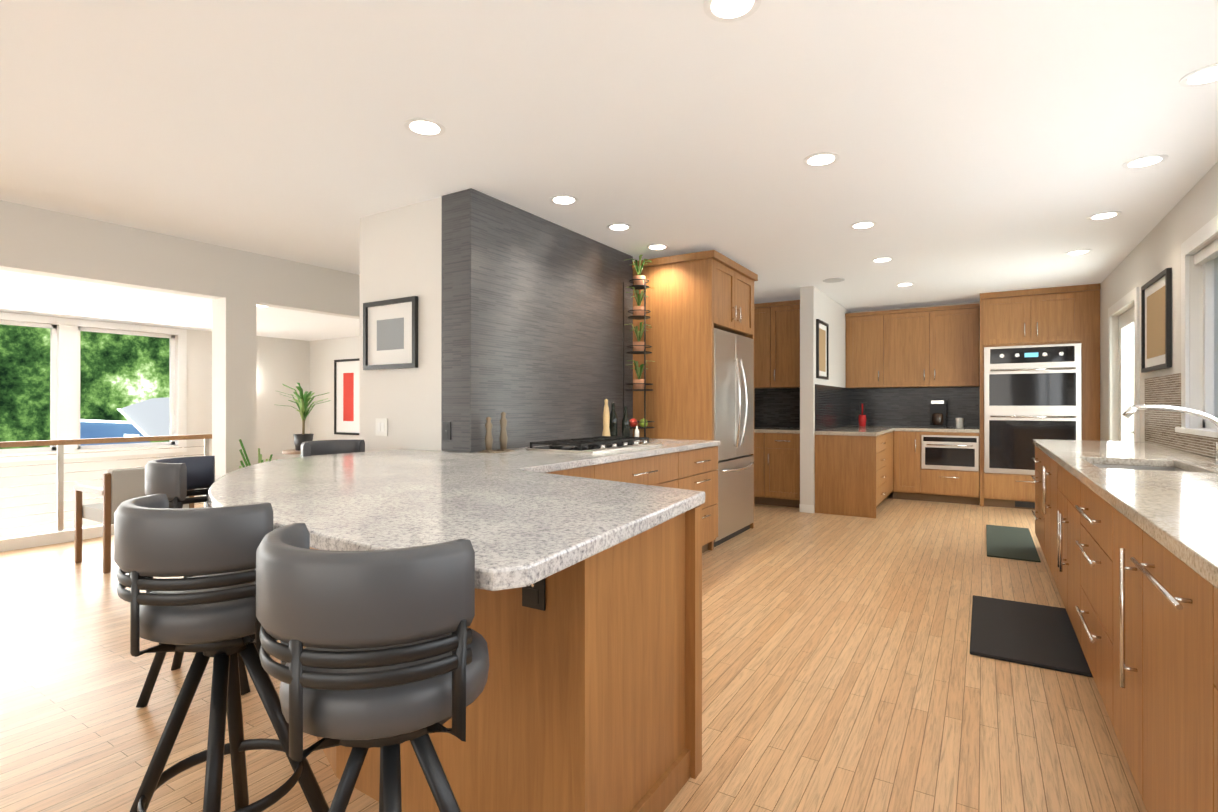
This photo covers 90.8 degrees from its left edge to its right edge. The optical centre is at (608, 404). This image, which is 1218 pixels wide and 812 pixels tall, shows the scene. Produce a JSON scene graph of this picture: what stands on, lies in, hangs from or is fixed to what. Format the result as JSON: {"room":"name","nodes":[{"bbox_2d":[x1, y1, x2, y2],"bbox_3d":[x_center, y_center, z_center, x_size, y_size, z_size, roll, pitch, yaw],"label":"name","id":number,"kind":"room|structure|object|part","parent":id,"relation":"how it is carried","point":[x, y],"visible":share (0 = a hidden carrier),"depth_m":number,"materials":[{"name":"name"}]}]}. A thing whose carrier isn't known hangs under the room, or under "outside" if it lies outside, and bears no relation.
{"room":"kitchen","nodes":[
{"label":"kitchen","id":0,"kind":"room"},
{"bbox_2d":[0,311,309,537],"bbox_3d":[-6.735,0.891,5.298,0.160,3.660,8.900,0,0,32],"label":"wall","id":1,"kind":"structure","parent":0,"point":[280,362],"depth_m":7.26,"materials":[{"name":"white paint"}]},
{"bbox_2d":[0,312,186,462],"bbox_3d":[-6.808,-0.170,5.127,0.140,1.520,5.630,0,0,32],"label":"window","id":2,"kind":"structure","parent":1,"relation":"in","point":[134,448],"depth_m":6.80,"materials":[{"name":"white"}]},
{"bbox_2d":[0,270,359,340],"bbox_3d":[-5.543,-0.991,4.557,3.050,0.100,8.900,0,0,32],"label":"ceiling","id":3,"kind":"structure","parent":0,"point":[27,293],"depth_m":5.95,"materials":[{"name":"white paint"}]},
{"bbox_2d":[0,200,359,318],"bbox_3d":[-4.186,-1.117,3.711,0.150,0.430,8.900,0,0,32],"label":"header beam","id":4,"kind":"structure","parent":0,"point":[39,241],"depth_m":4.67,"materials":[{"name":"white paint"}]},
{"bbox_2d":[310,336,359,440],"bbox_3d":[-2.490,0.699,7.748,4.850,4.050,0.150,0,0,32],"label":"wall","id":5,"kind":"structure","parent":0,"point":[325,354],"depth_m":8.65,"materials":[{"name":"white paint"}]},
{"bbox_2d":[334,358,359,434],"bbox_3d":[-3.624,-0.100,8.349,0.610,1.050,0.028,0,0,32],"label":"picture","id":6,"kind":"object","parent":5,"relation":"attached to","point":[346,396],"visible":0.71,"depth_m":8.37,"materials":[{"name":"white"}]},
{"bbox_2d":[359,197,638,452],"bbox_3d":[0.052,-0.053,6.204,1.100,2.550,5.180,0,0,32],"label":"wall block","id":7,"kind":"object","parent":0,"point":[401,252],"visible":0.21,"depth_m":4.03,"materials":[{"name":"white paint"}]},
{"bbox_2d":[376,418,387,435],"bbox_3d":[-1.576,0.159,4.160,0.120,0.120,0.009,0,0,32],"label":"light switch","id":8,"kind":"object","parent":7,"relation":"attached to","point":[381,426],"visible":1,"depth_m":4.15,"materials":[{"name":"white plastic"}]},
{"bbox_2d":[363,296,417,369],"bbox_3d":[-1.497,-0.476,4.099,0.540,0.470,0.028,0,0,32],"label":"framed picture","id":9,"kind":"object","parent":7,"relation":"attached to","point":[390,333],"visible":1,"depth_m":4.09,"materials":[{"name":"black"}]},
{"bbox_2d":[441,188,632,451],"bbox_3d":[-0.428,-0.515,4.620,0.262,1.628,2.007,0,0,32],"label":"tiled wall","id":10,"kind":"structure","parent":7,"relation":"attached to","point":[532,326],"depth_m":4.15,"materials":[{"name":"grey tile"}]},
{"bbox_2d":[442,422,450,439],"bbox_3d":[-1.030,0.168,3.807,0.070,0.114,0.008,0,0,32],"label":"outlet","id":11,"kind":"object","parent":10,"relation":"attached to","point":[446,430],"visible":1,"depth_m":3.80,"materials":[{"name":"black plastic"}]},
{"bbox_2d":[0,493,1146,811],"bbox_3d":[-1.553,1.279,4.404,9.980,0.120,12.870,0,0,32],"label":"floor","id":12,"kind":"structure","parent":0,"point":[844,669],"depth_m":2.52,"materials":[{"name":"brown wood"}]},
{"bbox_2d":[0,434,211,551],"bbox_3d":[-5.945,0.765,3.556,0.095,0.904,6.580,0,0,32],"label":"cable railing","id":13,"kind":"object","parent":12,"relation":"on","point":[60,535],"visible":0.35,"depth_m":5.31,"materials":[{"name":"white"}]},
{"bbox_2d":[74,467,193,573],"bbox_3d":[-3.705,0.849,4.704,0.590,0.739,0.590,0,0,32],"label":"chair","id":14,"kind":"object","parent":12,"relation":"on","point":[120,486],"visible":0.46,"depth_m":4.42,"materials":[{"name":"wood"}]},
{"bbox_2d":[136,455,269,707],"bbox_3d":[-1.757,0.732,2.641,0.535,0.980,0.556,0,0,32],"label":"stool","id":15,"kind":"object","parent":12,"relation":"on","point":[177,480],"visible":0.29,"depth_m":2.46,"materials":[{"name":"grey leather"}]},
{"bbox_2d":[114,494,328,811],"bbox_3d":[-0.997,0.729,1.565,0.452,0.979,0.464,0,0,32],"label":"stool","id":16,"kind":"object","parent":12,"relation":"on","point":[206,611],"visible":0.96,"depth_m":1.41,"materials":[{"name":"grey leather"}]},
{"bbox_2d":[212,297,255,480],"bbox_3d":[-3.255,0.161,5.220,0.230,2.120,0.250,0,0,32],"label":"column","id":17,"kind":"structure","parent":12,"relation":"on","point":[233,371],"depth_m":5.13,"materials":[{"name":"white paint"}]},
{"bbox_2d":[239,439,276,467],"bbox_3d":[-2.832,0.750,4.881,0.277,0.939,0.292,0,0,32],"label":"floor plant","id":18,"kind":"object","parent":12,"relation":"on","point":[260,460],"visible":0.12,"depth_m":4.83,"materials":[{"name":"green plant"}]},
{"bbox_2d":[282,449,300,453],"bbox_3d":[-3.276,0.857,6.440,0.396,0.729,0.400,0,0,32],"label":"table","id":19,"kind":"object","parent":12,"relation":"on","point":[293,451],"visible":0.23,"depth_m":6.25,"materials":[{"name":"brown wood"}]},
{"bbox_2d":[278,383,330,450],"bbox_3d":[-3.231,0.133,6.449,0.576,0.716,0.480,0,0,32],"label":"dracaena plant","id":20,"kind":"object","parent":19,"relation":"on","point":[302,403],"visible":1,"depth_m":6.39,"materials":[{"name":"green plant"}]},
{"bbox_2d":[301,439,364,456],"bbox_3d":[-1.782,0.733,3.941,0.425,0.979,0.443,0,0,32],"label":"stool","id":21,"kind":"object","parent":12,"relation":"on","point":[317,447],"visible":0.1,"depth_m":4.07,"materials":[{"name":"grey leather"}]},
{"bbox_2d":[256,523,489,811],"bbox_3d":[-0.421,0.729,1.165,0.452,0.979,0.464,0,0,32],"label":"stool","id":22,"kind":"object","parent":12,"relation":"on","point":[390,657],"visible":1,"depth_m":0.98,"materials":[{"name":"grey leather"}]},
{"bbox_2d":[304,506,701,811],"bbox_3d":[-0.582,0.777,2.631,2.185,0.878,1.519,0,0,32],"label":"base cabinet","id":23,"kind":"object","parent":12,"relation":"on","point":[588,698],"visible":0.46,"depth_m":1.60,"materials":[{"name":"brown wood"}]},
{"bbox_2d":[208,438,719,590],"bbox_3d":[-0.253,0.318,3.386,2.605,0.040,3.916,0,0,32],"label":"countertop","id":24,"kind":"structure","parent":23,"relation":"on","point":[519,517],"depth_m":1.82,"materials":[{"name":"stone"}]},
{"bbox_2d":[479,412,514,452],"bbox_3d":[-0.703,0.172,3.760,0.135,0.250,0.185,0,0,32],"label":"sculptures","id":25,"kind":"object","parent":24,"relation":"on","point":[503,437],"visible":1,"depth_m":3.75,"materials":[{"name":"beige wood"}]},
{"bbox_2d":[526,436,661,452],"bbox_3d":[-0.074,0.272,4.149,0.520,0.052,0.920,0,0,32],"label":"gas cooktop","id":26,"kind":"object","parent":24,"relation":"in","point":[599,444],"visible":1,"depth_m":3.96,"materials":[{"name":"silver metal"}]},
{"bbox_2d":[602,399,609,435],"bbox_3d":[-0.022,0.126,4.800,0.064,0.345,0.062,0,0,32],"label":"mill","id":27,"kind":"object","parent":24,"relation":"on","point":[606,421],"visible":0.83,"depth_m":4.78,"materials":[{"name":"brown wood"}]},
{"bbox_2d":[609,403,616,435],"bbox_3d":[0.033,0.143,4.907,0.072,0.312,0.070,0,0,32],"label":"bottle","id":28,"kind":"object","parent":24,"relation":"on","point":[613,424],"visible":0.79,"depth_m":4.88,"materials":[{"name":"black glass"}]},
{"bbox_2d":[622,406,629,436],"bbox_3d":[0.138,0.158,4.924,0.066,0.282,0.064,0,0,32],"label":"bottle","id":29,"kind":"object","parent":24,"relation":"on","point":[625,426],"visible":0.92,"depth_m":4.90,"materials":[{"name":"black glass"}]},
{"bbox_2d":[634,426,638,440],"bbox_3d":[0.229,0.238,4.938,0.040,0.121,0.040,0,0,32],"label":"bottle","id":30,"kind":"object","parent":24,"relation":"on","point":[636,432],"visible":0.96,"depth_m":4.92,"materials":[{"name":"white plastic"}]},
{"bbox_2d":[623,255,654,439],"bbox_3d":[0.256,-0.476,5.134,0.272,1.551,0.270,0,0,32],"label":"stand","id":31,"kind":"object","parent":24,"relation":"on","point":[639,313],"visible":1,"depth_m":5.10,"materials":[{"name":"grey metal"}]},
{"bbox_2d":[522,578,545,610],"bbox_3d":[-0.188,0.450,1.492,0.070,0.114,0.008,0,0,32],"label":"outlet","id":32,"kind":"object","parent":23,"relation":"attached to","point":[533,595],"visible":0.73,"depth_m":1.49,"materials":[{"name":"black plastic"}]},
{"bbox_2d":[548,464,599,478],"bbox_3d":[-0.616,0.778,3.309,0.822,0.876,0.698,0,0,32],"label":"base cabinet","id":33,"kind":"object","parent":12,"relation":"on","point":[593,471],"depth_m":3.30,"materials":[{"name":"brown wood"}]},
{"bbox_2d":[600,452,679,488],"bbox_3d":[-0.140,0.779,4.072,0.822,0.876,1.100,0,0,32],"label":"base cabinet","id":34,"kind":"object","parent":12,"relation":"on","point":[663,470],"depth_m":3.92,"materials":[{"name":"brown wood"}]},
{"bbox_2d":[632,250,757,550],"bbox_3d":[0.839,-0.029,5.663,0.799,2.500,1.135,0,0,32],"label":"tall cabinet","id":35,"kind":"object","parent":12,"relation":"on","point":[694,300],"visible":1,"depth_m":5.20,"materials":[{"name":"brown wood"}]},
{"bbox_2d":[680,446,717,552],"bbox_3d":[0.354,0.780,4.864,0.822,0.876,0.768,0,0,32],"label":"base cabinet","id":36,"kind":"object","parent":12,"relation":"on","point":[694,469],"depth_m":4.74,"materials":[{"name":"brown wood"}]},
{"bbox_2d":[714,328,753,546],"bbox_3d":[0.865,0.291,5.649,0.845,1.859,0.996,0,0,32],"label":"fridge","id":37,"kind":"object","parent":12,"relation":"on","point":[733,394],"visible":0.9,"depth_m":5.41,"materials":[{"name":"grey metal"}]},
{"bbox_2d":[754,433,799,507],"bbox_3d":[2.026,0.784,7.457,0.912,0.877,0.654,0,0,32],"label":"base cabinet","id":38,"kind":"object","parent":12,"relation":"on","point":[776,469],"visible":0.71,"depth_m":7.15,"materials":[{"name":"brown wood"}]},
{"bbox_2d":[754,427,799,433],"bbox_3d":[2.033,0.324,7.470,0.912,0.040,0.626,0,0,32],"label":"countertop","id":39,"kind":"structure","parent":38,"relation":"on","point":[776,430],"depth_m":7.20,"materials":[{"name":"stone"}]},
{"bbox_2d":[815,433,886,517],"bbox_3d":[2.802,0.784,6.942,0.637,0.878,0.815,0,0,32],"label":"base cabinet","id":40,"kind":"object","parent":12,"relation":"on","point":[861,476],"depth_m":6.60,"materials":[{"name":"brown wood"}]},
{"bbox_2d":[814,426,898,435],"bbox_3d":[3.157,0.324,7.488,0.660,0.040,2.147,0,0,32],"label":"countertop","id":41,"kind":"structure","parent":40,"relation":"on","point":[863,431],"depth_m":6.92,"materials":[{"name":"stone"}]},
{"bbox_2d":[858,404,865,426],"bbox_3d":[3.416,0.148,8.101,0.100,0.311,0.097,0,0,32],"label":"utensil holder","id":42,"kind":"object","parent":41,"relation":"on","point":[862,419],"visible":0.96,"depth_m":8.07,"materials":[{"name":"red ceramic"}]},
{"bbox_2d":[887,431,898,498],"bbox_3d":[3.232,0.785,7.567,0.704,0.878,0.700,0,0,32],"label":"base cabinet","id":43,"kind":"object","parent":12,"relation":"on","point":[892,437],"depth_m":7.67,"materials":[{"name":"brown wood"}]},
{"bbox_2d":[896,426,979,432],"bbox_3d":[4.221,0.324,7.708,0.913,0.040,0.647,0,0,32],"label":"countertop","id":44,"kind":"structure","parent":43,"relation":"on","point":[917,429],"depth_m":7.51,"materials":[{"name":"stone"}]},
{"bbox_2d":[929,400,946,427],"bbox_3d":[4.230,0.123,7.724,0.190,0.360,0.228,0,0,32],"label":"coffee maker","id":45,"kind":"object","parent":44,"relation":"on","point":[937,413],"visible":1,"depth_m":7.68,"materials":[{"name":"black plastic"}]},
{"bbox_2d":[955,418,963,427],"bbox_3d":[4.417,0.236,7.570,0.094,0.135,0.094,0,0,32],"label":"canister","id":46,"kind":"object","parent":44,"relation":"on","point":[959,422],"visible":0.96,"depth_m":7.54,"materials":[{"name":"silver metal"}]},
{"bbox_2d":[899,431,922,500],"bbox_3d":[3.940,0.786,7.889,0.330,0.878,0.636,0,0,32],"label":"base cabinet","id":47,"kind":"object","parent":12,"relation":"on","point":[910,444],"depth_m":7.61,"materials":[{"name":"brown wood"}]},
{"bbox_2d":[921,432,979,504],"bbox_3d":[4.301,0.785,7.626,0.688,0.878,0.700,0,0,32],"label":"base cabinet","id":48,"kind":"object","parent":12,"relation":"on","point":[950,460],"depth_m":7.36,"materials":[{"name":"brown wood"}]},
{"bbox_3d":[4.164,0.596,7.347,0.609,0.420,0.082,0,0,32],"label":"microwave drawer","id":49,"kind":"part","parent":48,"relation":"part of","materials":[{"name":"silver metal"}]},
{"bbox_2d":[986,525,1040,562],"bbox_3d":[3.557,1.214,5.330,0.350,0.012,1.450,0,0,32],"label":"mat","id":50,"kind":"object","parent":12,"relation":"on","point":[1013,543],"visible":1,"depth_m":5.21,"materials":[{"name":"grey"}]},
{"bbox_2d":[970,595,1092,677],"bbox_3d":[2.238,1.208,3.212,0.515,0.018,1.020,0,0,32],"label":"mat","id":51,"kind":"object","parent":12,"relation":"on","point":[1037,635],"visible":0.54,"depth_m":3.11,"materials":[{"name":"black rubber"}]},
{"bbox_2d":[1031,446,1042,550],"bbox_3d":[3.691,0.780,4.539,0.716,0.876,0.950,0,0,32],"label":"base cabinet","id":52,"kind":"object","parent":12,"relation":"on","point":[1038,459],"depth_m":4.71,"materials":[{"name":"brown wood"}]},
{"bbox_2d":[980,283,1100,509],"bbox_3d":[5.076,-0.050,7.147,1.126,2.546,0.694,0,0,32],"label":"tall cabinet","id":53,"kind":"object","parent":12,"relation":"on","point":[1057,315],"visible":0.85,"depth_m":6.89,"materials":[{"name":"brown wood"}]},
{"bbox_2d":[984,343,1080,474],"bbox_3d":[5.000,0.069,7.139,0.915,1.490,0.726,0,0,32],"label":"double oven","id":54,"kind":"object","parent":53,"relation":"in","point":[1031,392],"visible":0.98,"depth_m":6.91,"materials":[{"name":"silver metal"}]},
{"bbox_2d":[1043,452,1054,580],"bbox_3d":[3.202,0.779,3.755,0.716,0.876,0.900,0,0,32],"label":"base cabinet","id":55,"kind":"object","parent":12,"relation":"on","point":[1048,463],"depth_m":3.94,"materials":[{"name":"brown wood"}]},
{"bbox_2d":[1075,477,1106,709],"bbox_3d":[2.223,0.776,2.185,0.716,0.876,0.800,0,0,32],"label":"base cabinet","id":56,"kind":"object","parent":12,"relation":"on","point":[1090,509],"depth_m":2.40,"materials":[{"name":"brown wood"}]},
{"bbox_2d":[1055,462,1155,630],"bbox_3d":[2.699,0.777,2.949,0.716,0.876,1.000,0,0,32],"label":"base cabinet","id":57,"kind":"object","parent":12,"relation":"on","point":[1064,480],"depth_m":3.17,"materials":[{"name":"brown wood"}]},
{"bbox_2d":[1107,502,1134,779],"bbox_3d":[1.892,0.775,1.655,0.716,0.876,0.450,0,0,32],"label":"base cabinet","id":58,"kind":"object","parent":12,"relation":"on","point":[1120,530],"depth_m":1.87,"materials":[{"name":"brown wood"}]},
{"bbox_2d":[1135,525,1198,811],"bbox_3d":[1.614,0.775,1.209,0.716,0.876,0.600,0,0,32],"label":"base cabinet","id":59,"kind":"object","parent":12,"relation":"on","point":[1141,605],"depth_m":1.44,"materials":[{"name":"brown wood"}]},
{"bbox_2d":[1199,575,1217,811],"bbox_3d":[1.191,0.774,0.531,0.716,0.876,1.000,0,0,32],"label":"base cabinet","id":60,"kind":"object","parent":12,"relation":"on","point":[1208,594],"depth_m":1.17,"materials":[{"name":"brown wood"}]},
{"bbox_2d":[1033,439,1217,588],"bbox_3d":[1.957,0.315,1.774,0.732,0.040,7.520,0,0,32],"label":"countertop","id":61,"kind":"structure","parent":60,"relation":"on","point":[1175,513],"depth_m":2.13,"materials":[{"name":"stone"}]},
{"bbox_2d":[1093,464,1186,471],"bbox_3d":[2.652,0.438,3.002,0.424,0.198,0.764,0,0,32],"label":"sink basin","id":62,"kind":"object","parent":61,"relation":"in","point":[1138,467],"depth_m":3.29,"materials":[{"name":"silver metal"}]},
{"bbox_2d":[1122,405,1217,466],"bbox_3d":[2.699,0.149,2.816,0.426,0.294,0.376,0,0,32],"label":"faucet","id":63,"kind":"object","parent":61,"relation":"on","point":[1129,412],"visible":1,"depth_m":2.92,"materials":[{"name":"silver metal"}]},
{"bbox_2d":[0,0,1217,310],"bbox_3d":[-0.259,-1.382,3.601,6.930,0.100,12.870,0,0,32],"label":"ceiling","id":64,"kind":"structure","parent":0,"point":[982,146],"depth_m":2.86,"materials":[{"name":"white paint"}]},
{"bbox_2d":[404,118,444,136],"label":"recessed light","id":65,"kind":"object","parent":64,"relation":"in","point":[419,126],"depth_m":2.88,"materials":[{"name":"white"}]},
{"bbox_2d":[549,195,577,204],"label":"recessed light","id":66,"kind":"object","parent":64,"relation":"in","point":[557,199],"depth_m":3.90,"materials":[{"name":"white"}]},
{"bbox_2d":[607,223,631,230],"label":"recessed light","id":67,"kind":"object","parent":64,"relation":"in","point":[615,226],"depth_m":4.49,"materials":[{"name":"white plastic"}]},
{"bbox_2d":[646,244,668,249],"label":"recessed light","id":68,"kind":"object","parent":64,"relation":"in","point":[653,246],"depth_m":5.07,"materials":[{"name":"white plastic"}]},
{"bbox_2d":[703,0,760,22],"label":"recessed light","id":69,"kind":"object","parent":64,"relation":"in","point":[726,10],"depth_m":2.02,"materials":[{"name":"white"}]},
{"bbox_2d":[803,152,839,166],"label":"recessed light","id":70,"kind":"object","parent":64,"relation":"in","point":[823,158],"depth_m":3.26,"materials":[{"name":"white"}]},
{"bbox_2d":[849,221,876,228],"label":"recessed light","id":71,"kind":"object","parent":64,"relation":"in","point":[865,224],"depth_m":4.45,"materials":[{"name":"white plastic"}]},
{"bbox_2d":[871,257,893,261],"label":"recessed light","id":72,"kind":"object","parent":64,"relation":"in","point":[883,259],"depth_m":5.50,"materials":[{"name":"white"}]},
{"bbox_2d":[1065,249,1091,254],"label":"recessed light","id":73,"kind":"object","parent":64,"relation":"in","point":[1076,252],"depth_m":5.24,"materials":[{"name":"white"}]},
{"bbox_2d":[1087,211,1121,219],"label":"recessed light","id":74,"kind":"object","parent":64,"relation":"in","point":[1104,215],"depth_m":4.22,"materials":[{"name":"white"}]},
{"bbox_2d":[1122,154,1167,168],"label":"recessed light","id":75,"kind":"object","parent":64,"relation":"in","point":[1145,161],"depth_m":3.28,"materials":[{"name":"white plastic"}]},
{"bbox_2d":[1179,63,1217,86],"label":"recessed light","id":76,"kind":"object","parent":64,"relation":"in","point":[1208,74],"depth_m":2.44,"materials":[{"name":"white plastic"}]},
{"bbox_2d":[799,286,849,512],"bbox_3d":[2.804,-0.051,7.696,0.160,2.550,2.175,0,0,32],"label":"wall","id":77,"kind":"structure","parent":0,"point":[815,303],"depth_m":6.80,"materials":[{"name":"white paint"}]},
{"bbox_2d":[816,319,828,379],"bbox_3d":[2.504,-0.632,7.044,0.028,0.670,0.520,0,0,32],"label":"framed picture","id":78,"kind":"object","parent":77,"relation":"attached to","point":[822,349],"visible":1,"depth_m":7.05,"materials":[{"name":"black"}]},
{"bbox_2d":[815,384,850,430],"bbox_3d":[2.888,0.039,7.675,0.010,0.528,2.119,0,0,32],"label":"backsplash","id":79,"kind":"structure","parent":77,"relation":"attached to","point":[836,407],"depth_m":7.48,"materials":[{"name":"grey tile"}]},
{"bbox_2d":[850,301,979,492],"bbox_3d":[4.640,-0.050,7.927,3.020,2.550,0.160,0,0,32],"label":"wall","id":80,"kind":"structure","parent":0,"point":[916,307],"depth_m":8.13,"materials":[{"name":"white paint"}]},
{"bbox_2d":[855,411,859,418],"bbox_3d":[3.519,0.156,8.512,0.070,0.114,0.008,0,0,32],"label":"outlet","id":81,"kind":"object","parent":80,"relation":"attached to","point":[857,413],"visible":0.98,"depth_m":8.51,"materials":[{"name":"black plastic"}]},
{"bbox_2d":[845,311,892,387],"bbox_3d":[3.580,-0.735,8.274,0.549,1.020,0.366,0,0,32],"label":"upper cabinet","id":82,"kind":"object","parent":80,"relation":"attached to","point":[867,333],"depth_m":8.12,"materials":[{"name":"brown wood"}]},
{"bbox_2d":[851,387,979,427],"bbox_3d":[4.122,0.040,8.148,1.543,0.528,0.011,0,0,32],"label":"backsplash","id":83,"kind":"structure","parent":80,"relation":"attached to","point":[909,407],"depth_m":8.15,"materials":[{"name":"grey tile"}]},
{"bbox_2d":[889,303,979,386],"bbox_3d":[4.194,-0.735,7.891,1.148,1.020,0.366,0,0,32],"label":"upper cabinet","id":84,"kind":"object","parent":80,"relation":"attached to","point":[938,346],"depth_m":7.69,"materials":[{"name":"brown wood"}]},
{"bbox_2d":[1100,162,1217,451],"bbox_3d":[2.537,-0.060,1.855,0.160,2.550,12.870,0,0,32],"label":"wall","id":85,"kind":"structure","parent":0,"point":[1155,251],"depth_m":4.09,"materials":[{"name":"white paint"}]},
{"bbox_2d":[1108,287,1139,441],"bbox_3d":[4.756,0.126,5.497,0.110,2.190,1.340,0,0,32],"label":"door frame","id":86,"kind":"structure","parent":85,"relation":"attached to","point":[1129,317],"depth_m":5.85,"materials":[{"name":"white"}]},
{"bbox_2d":[1141,268,1171,372],"bbox_3d":[4.030,-0.591,4.431,0.028,0.680,0.780,0,0,32],"label":"framed picture","id":87,"kind":"object","parent":85,"relation":"attached to","point":[1156,322],"visible":1,"depth_m":4.38,"materials":[{"name":"black"}]},
{"bbox_2d":[1145,373,1217,457],"bbox_3d":[2.260,0.044,1.573,0.009,0.499,7.500,0,0,32],"label":"backsplash","id":88,"kind":"structure","parent":85,"relation":"attached to","point":[1160,425],"depth_m":4.14,"materials":[{"name":"beige tile"}]},
{"bbox_2d":[1175,215,1217,437],"bbox_3d":[1.604,-0.427,0.463,0.150,1.200,7.900,0,0,32],"label":"window","id":89,"kind":"structure","parent":85,"relation":"in","point":[1206,256],"depth_m":3.67,"materials":[{"name":"white"}]},
{"bbox_3d":[2.240,-0.050,7.803,0.920,2.550,0.150,0,0,32],"label":"wall","id":90,"kind":"structure","parent":0,"visible":0},
{"bbox_2d":[754,388,799,427],"bbox_3d":[2.197,0.049,7.733,0.912,0.508,0.011,0,0,32],"label":"backsplash","id":91,"kind":"structure","parent":90,"relation":"attached to","point":[776,407],"depth_m":7.74,"materials":[{"name":"black tile"}]},
{"bbox_2d":[754,300,799,388],"bbox_3d":[2.092,-0.731,7.566,0.912,1.050,0.404,0,0,32],"label":"upper cabinet","id":92,"kind":"object","parent":90,"relation":"attached to","point":[776,344],"visible":0.65,"depth_m":7.40,"materials":[{"name":"brown wood"}]},
{"label":"outside","id":93,"kind":"structure","parent":0,"visible":0},
{"bbox_2d":[0,324,168,448],"bbox_3d":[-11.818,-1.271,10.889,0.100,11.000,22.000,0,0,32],"label":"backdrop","id":94,"kind":"structure","parent":93,"point":[117,371],"depth_m":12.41,"materials":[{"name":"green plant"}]},
{"bbox_2d":[80,397,168,445],"bbox_3d":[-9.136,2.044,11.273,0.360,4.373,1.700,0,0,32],"label":"house","id":95,"kind":"structure","parent":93,"point":[149,417],"depth_m":11.42,"materials":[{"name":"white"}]}
]}

